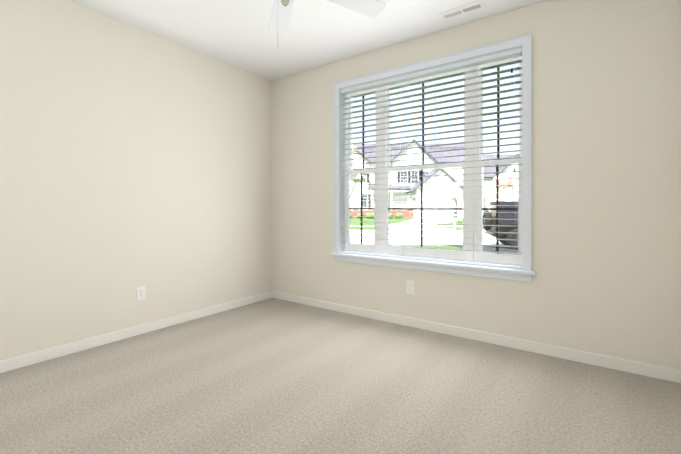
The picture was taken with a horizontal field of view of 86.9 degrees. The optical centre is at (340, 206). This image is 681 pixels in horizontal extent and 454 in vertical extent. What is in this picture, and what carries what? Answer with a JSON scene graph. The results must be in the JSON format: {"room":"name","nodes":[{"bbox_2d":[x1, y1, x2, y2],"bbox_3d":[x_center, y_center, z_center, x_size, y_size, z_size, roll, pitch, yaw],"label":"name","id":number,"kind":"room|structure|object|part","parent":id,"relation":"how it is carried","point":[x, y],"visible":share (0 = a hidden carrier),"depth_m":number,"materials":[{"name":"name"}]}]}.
{"room":"empty bedroom","nodes":[
{"label":"empty bedroom","id":0,"kind":"room"},
{"bbox_2d":[0,0,271,360],"bbox_3d":[-2.021,-0.241,3.088,0.200,3.010,4.100,0,0,36],"label":"wall","id":1,"kind":"structure","parent":0,"point":[132,158],"depth_m":3.07,"materials":[{"name":"white paint"}]},
{"bbox_2d":[0,291,271,372],"bbox_3d":[-1.934,1.101,3.024,0.014,0.085,3.700,0,0,36],"label":"baseboard","id":2,"kind":"structure","parent":1,"relation":"attached to","point":[13,363],"depth_m":3.05,"materials":[{"name":"white wood"}]},
{"bbox_2d":[136,286,145,300],"bbox_3d":[-1.792,0.777,3.229,0.006,0.127,0.078,0,0,36],"label":"outlet","id":3,"kind":"object","parent":1,"relation":"attached to","point":[138,298],"visible":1,"depth_m":3.22,"materials":[{"name":"white plastic"}]},
{"bbox_2d":[67,0,544,79],"bbox_3d":[-0.379,-1.673,1.913,4.240,0.150,4.100,0,0,36],"label":"ceiling","id":4,"kind":"structure","parent":0,"point":[317,33],"depth_m":3.16,"materials":[{"name":"white paint"}]},
{"bbox_2d":[269,0,385,47],"bbox_3d":[-0.241,-1.248,2.004,1.214,0.700,1.260,0,0,36],"label":"ceiling fan","id":5,"kind":"object","parent":4,"relation":"hanging from","point":[281,16],"visible":1,"depth_m":2.35,"materials":[{"name":"white metal"}]},
{"bbox_2d":[438,0,486,21],"bbox_3d":[0.991,-1.597,2.932,0.357,0.012,0.153,0,0,36],"label":"ceiling vent","id":6,"kind":"object","parent":4,"relation":"in","point":[464,10],"visible":1,"depth_m":2.92,"materials":[{"name":"white metal"}]},
{"bbox_2d":[0,298,680,453],"bbox_3d":[-0.379,1.202,1.910,4.240,0.120,4.100,0,0,36],"label":"floor","id":7,"kind":"structure","parent":0,"point":[272,376],"depth_m":2.16,"materials":[{"name":"carpet"}]},
{"bbox_2d":[272,0,680,369],"bbox_3d":[0.757,-0.241,3.496,3.840,3.010,0.200,0,0,36],"label":"wall","id":8,"kind":"structure","parent":0,"point":[606,173],"depth_m":2.70,"materials":[{"name":"white paint"}]},
{"bbox_2d":[406,280,413,294],"bbox_3d":[0.666,0.770,3.433,0.078,0.127,0.006,0,0,36],"label":"outlet","id":9,"kind":"object","parent":8,"relation":"attached to","point":[407,287],"visible":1,"depth_m":3.43,"materials":[{"name":"white plastic"}]},
{"bbox_2d":[334,34,531,281],"bbox_3d":[0.766,-0.383,3.453,1.937,1.953,0.189,0,0,36],"label":"window","id":10,"kind":"structure","parent":8,"relation":"in","point":[525,41],"depth_m":3.23,"materials":[{"name":"white"}]},
{"bbox_2d":[350,173,373,242],"bbox_3d":[0.229,0.021,3.882,0.335,0.763,0.012,0,0,36],"label":"window grille","id":11,"kind":"object","parent":10,"relation":"attached to","point":[361,208],"depth_m":3.88,"materials":[{"name":"grey"}]},
{"bbox_2d":[351,96,372,167],"bbox_3d":[0.250,-0.815,3.912,0.335,0.802,0.012,0,0,36],"label":"window grille","id":12,"kind":"object","parent":10,"relation":"attached to","point":[362,96],"depth_m":3.90,"materials":[{"name":"grey"}]},
{"bbox_2d":[388,169,462,246],"bbox_3d":[0.801,0.021,3.472,0.765,0.763,0.012,0,0,36],"label":"window grille","id":13,"kind":"object","parent":10,"relation":"attached to","point":[421,208],"depth_m":3.47,"materials":[{"name":"grey"}]},
{"bbox_2d":[393,83,457,163],"bbox_3d":[0.822,-0.815,3.502,0.765,0.802,0.012,0,0,36],"label":"window grille","id":14,"kind":"object","parent":10,"relation":"attached to","point":[422,83],"depth_m":3.51,"materials":[{"name":"grey"}]},
{"bbox_2d":[341,47,521,268],"bbox_3d":[0.747,-0.389,3.427,1.786,1.778,0.081,0,0,36],"label":"window blinds","id":15,"kind":"object","parent":10,"relation":"attached to","point":[509,54],"visible":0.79,"depth_m":3.30,"materials":[{"name":"white plastic"}]},
{"bbox_2d":[340,46,522,269],"bbox_3d":[0.750,-0.394,3.430,1.816,1.795,0.085,0,0,36],"label":"liner","id":16,"kind":"object","parent":10,"relation":"attached to","point":[342,193],"visible":0.37,"depth_m":3.92,"materials":[{"name":"white wood"}]},
{"bbox_3d":[0.718,0.563,3.385,1.931,0.062,0.024,0,0,36],"label":"window apron","id":17,"kind":"part","parent":10,"relation":"part of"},
{"bbox_3d":[0.797,-0.391,3.497,1.756,1.724,0.066,0,0,36],"label":"window sashes","id":18,"kind":"part","parent":10,"relation":"part of","materials":[{"name":"white wood"}]},
{"bbox_3d":[0.797,-0.407,3.497,1.718,1.626,0.040,0,0,36],"label":"glass","id":19,"kind":"part","parent":10,"relation":"part of","materials":[{"name":"clear glass"}]},
{"bbox_2d":[485,67,513,158],"bbox_3d":[1.383,-0.815,3.100,0.295,0.802,0.012,0,0,36],"label":"window grille","id":20,"kind":"object","parent":10,"relation":"attached to","point":[498,69],"depth_m":3.11,"materials":[{"name":"grey"}]},
{"bbox_2d":[482,166,517,253],"bbox_3d":[1.362,0.021,3.070,0.295,0.763,0.012,0,0,36],"label":"window grille","id":21,"kind":"object","parent":10,"relation":"attached to","point":[497,208],"depth_m":3.08,"materials":[{"name":"grey"}]},
{"bbox_2d":[330,253,535,274],"bbox_3d":[0.735,0.518,3.409,1.991,0.028,0.135,0,0,36],"label":"window sill","id":22,"kind":"structure","parent":8,"relation":"attached to","point":[468,266],"depth_m":3.23,"materials":[{"name":"white wood"}]},
{"bbox_2d":[272,291,680,382],"bbox_3d":[0.694,1.101,3.408,3.812,0.085,0.014,0,0,36],"label":"baseboard","id":23,"kind":"structure","parent":8,"relation":"attached to","point":[645,369],"depth_m":2.92,"materials":[{"name":"white wood"}]},
{"label":"outside","id":24,"kind":"structure","parent":0,"visible":0},
{"bbox_2d":[350,218,489,252],"bbox_3d":[0.735,1.518,75.821,160.000,0.400,168.000,0,0,1],"label":"lawn","id":25,"kind":"structure","parent":24,"point":[365,220],"depth_m":28.78,"materials":[{"name":"green plant"}]},
{"bbox_2d":[350,139,368,197],"bbox_3d":[0.047,-0.480,11.903,1.856,4.266,1.933,0,0,1],"label":"trees","id":26,"kind":"object","parent":25,"relation":"on","point":[355,177],"depth_m":11.91,"materials":[{"name":"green plant"}]},
{"bbox_2d":[350,212,402,218],"bbox_3d":[6.719,1.069,37.229,12.362,0.900,8.916,0,0,1],"label":"shrubs","id":27,"kind":"object","parent":25,"relation":"on","point":[390,215],"depth_m":40.78,"materials":[{"name":"green plant"}]},
{"bbox_2d":[350,139,484,218],"bbox_3d":[5.095,-3.665,47.306,26.200,10.193,15.850,0,0,1],"label":"house","id":28,"kind":"structure","parent":25,"relation":"on","point":[400,204],"depth_m":43.94,"materials":[{"name":"white"}]},
{"bbox_3d":[6.158,-1.543,43.138,9.350,5.706,3.260,0,0,1],"label":"white trim","id":29,"kind":"part","parent":28,"relation":"part of","materials":[{"name":"white"}]},
{"bbox_2d":[350,219,503,244],"bbox_3d":[0.247,1.524,27.749,160.000,0.390,24.150,0,0,1],"label":"street","id":30,"kind":"structure","parent":25,"relation":"on","point":[429,238],"depth_m":21.81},
{"bbox_2d":[438,196,440,224],"bbox_3d":[8.011,0.304,29.146,0.280,2.380,0.280,0,0,1],"label":"lamp post","id":31,"kind":"object","parent":25,"relation":"on","point":[439,201],"depth_m":29.10,"materials":[{"name":"white metal"}]},
{"bbox_2d":[447,182,462,222],"bbox_3d":[10.291,-0.374,31.749,1.621,3.666,2.118,0,0,1],"label":"blossom tree","id":32,"kind":"object","parent":25,"relation":"on","point":[457,185],"depth_m":31.16,"materials":[{"name":"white plant"}]},
{"bbox_3d":[10.291,-1.259,31.750,1.621,1.896,2.118,0,0,1],"label":"crown","id":33,"kind":"part","parent":32,"relation":"part of","materials":[{"name":"white plant"}]},
{"bbox_2d":[483,154,518,211],"bbox_3d":[26.766,-3.329,54.161,14.400,9.249,11.901,0,0,1],"label":"house","id":34,"kind":"structure","parent":25,"relation":"on","point":[489,196],"depth_m":49.62,"materials":[{"name":"white"}]},
{"bbox_2d":[489,173,517,204],"bbox_3d":[14.830,-0.805,32.628,2.454,4.502,2.763,0,0,1],"label":"blossom","id":35,"kind":"object","parent":25,"relation":"on","point":[505,189],"depth_m":32.16,"materials":[{"name":"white plant"}]},
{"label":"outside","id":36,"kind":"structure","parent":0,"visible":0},
{"bbox_2d":[450,245,517,254],"bbox_3d":[9.748,1.635,8.151,10.600,0.001,14.850,0,0,1],"label":"asphalt driveway","id":37,"kind":"structure","parent":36,"point":[502,249],"depth_m":13.80,"materials":[{"name":"grey asphalt"}]},
{"bbox_2d":[483,201,517,249],"bbox_3d":[8.000,0.711,14.329,4.328,1.860,1.920,0,0,13],"label":"jeep","id":38,"kind":"object","parent":37,"relation":"on","point":[507,227],"depth_m":13.91,"materials":[{"name":"black paint"}]}
]}

